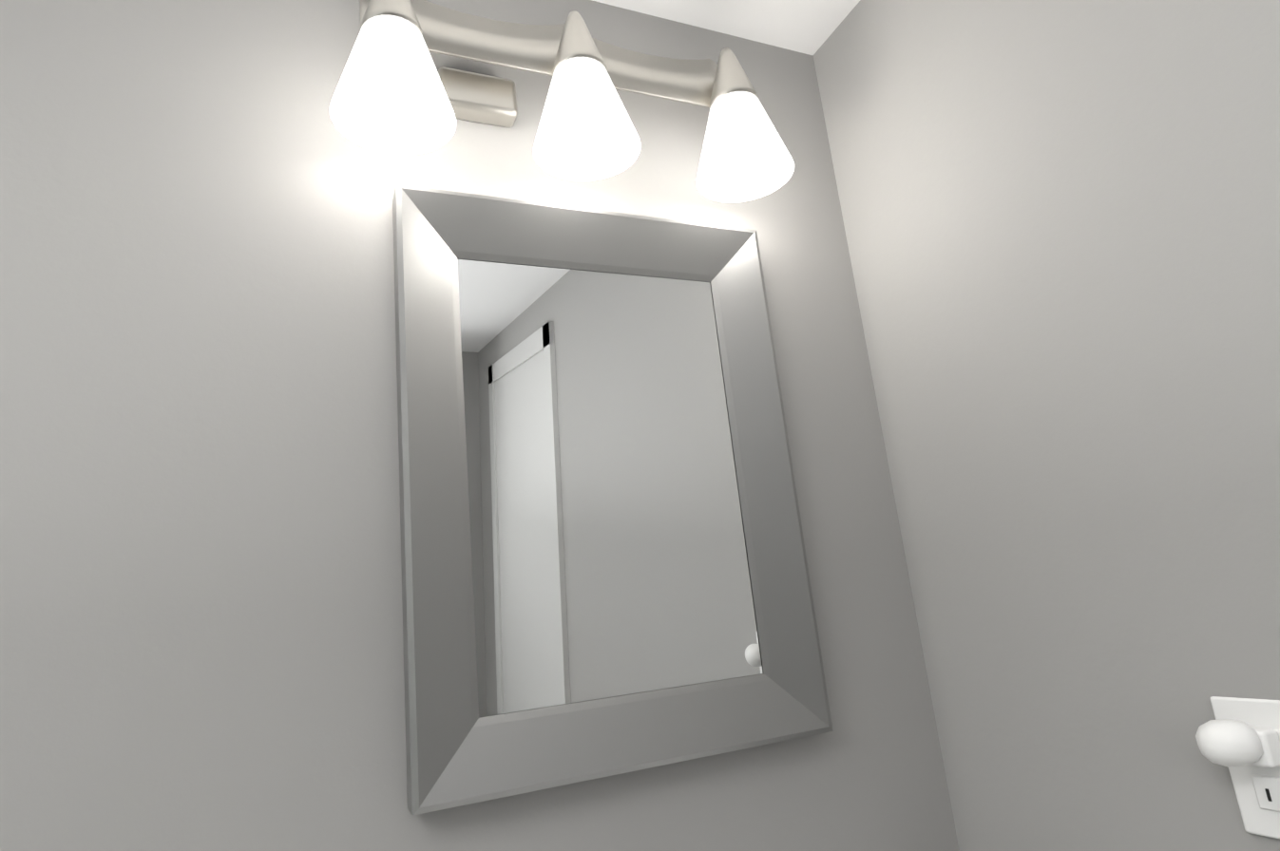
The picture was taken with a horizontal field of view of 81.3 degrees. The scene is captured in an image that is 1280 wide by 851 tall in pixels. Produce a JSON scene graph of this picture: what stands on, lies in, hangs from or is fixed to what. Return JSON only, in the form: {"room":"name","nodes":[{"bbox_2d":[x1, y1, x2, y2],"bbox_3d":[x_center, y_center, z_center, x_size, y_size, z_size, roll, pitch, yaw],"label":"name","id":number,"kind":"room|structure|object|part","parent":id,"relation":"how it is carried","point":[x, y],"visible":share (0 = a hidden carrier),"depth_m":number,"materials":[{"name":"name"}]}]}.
{"room":"bathroom","nodes":[
{"label":"bathroom","id":0,"kind":"room"},
{"bbox_2d":[0,0,959,850],"bbox_3d":[-0.486,0.447,0.651,2.098,2.190,0.100,0,-15,-24],"label":"wall","id":1,"kind":"structure","parent":0,"point":[201,644],"depth_m":0.78,"materials":[{"name":"grey paint"}]},
{"bbox_2d":[329,0,794,202],"bbox_3d":[-0.080,-0.436,0.943,0.580,0.217,0.155,0,-15,-24],"label":"vanity light","id":2,"kind":"object","parent":1,"relation":"attached to","point":[396,92],"visible":1,"depth_m":0.93,"materials":[{"name":"white glass"}]},
{"bbox_3d":[-0.275,-0.389,0.830,0.132,0.113,0.132,0,-15,-24],"label":"lamp shade","id":3,"kind":"part","parent":2,"relation":"part of","materials":[{"name":"white glass"}]},
{"bbox_3d":[-0.070,-0.389,0.921,0.132,0.113,0.132,0,-15,-24],"label":"lamp shade","id":4,"kind":"part","parent":2,"relation":"part of","materials":[{"name":"white glass"}]},
{"bbox_3d":[0.135,-0.388,1.012,0.132,0.113,0.132,0,-15,-24],"label":"lamp shade","id":5,"kind":"part","parent":2,"relation":"part of","materials":[{"name":"white glass"}]},
{"bbox_2d":[392,184,833,816],"bbox_3d":[-0.031,0.049,0.888,0.486,0.664,0.040,0,-15,-24],"label":"mirror","id":6,"kind":"object","parent":1,"relation":"attached to","point":[603,564],"visible":0.95,"depth_m":0.87,"materials":[{"name":"silver metal"}]},
{"label":"glass","id":7,"kind":"part","parent":6,"relation":"part of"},
{"bbox_2d":[592,0,859,55],"bbox_3d":[-0.417,-1.022,-0.560,2.962,0.060,3.050,0,-15,-24],"label":"ceiling","id":8,"kind":"structure","parent":0,"point":[808,27],"depth_m":1.15,"materials":[{"name":"white paint"}]},
{"bbox_2d":[812,0,1279,850],"bbox_3d":[1.025,0.057,-0.291,0.100,2.190,2.950,0,-15,-24],"label":"wall","id":9,"kind":"structure","parent":0,"point":[1061,222],"depth_m":0.82,"materials":[{"name":"grey paint"}]},
{"bbox_2d":[1195,696,1279,840],"bbox_3d":[0.526,0.299,0.637,0.059,0.116,0.072,0,-15,-24],"label":"electrical outlet","id":10,"kind":"object","parent":9,"relation":"attached to","point":[1239,738],"visible":1,"depth_m":0.65,"materials":[{"name":"white plastic"}]},
{"bbox_2d":[1250,774,1279,816],"bbox_3d":[0.549,0.318,0.642,0.004,0.028,0.034,0,-15,-24],"label":"socket","id":11,"kind":"object","parent":10,"relation":"attached to","point":[1265,789],"depth_m":0.65,"materials":[{"name":"white plastic"}]}
]}

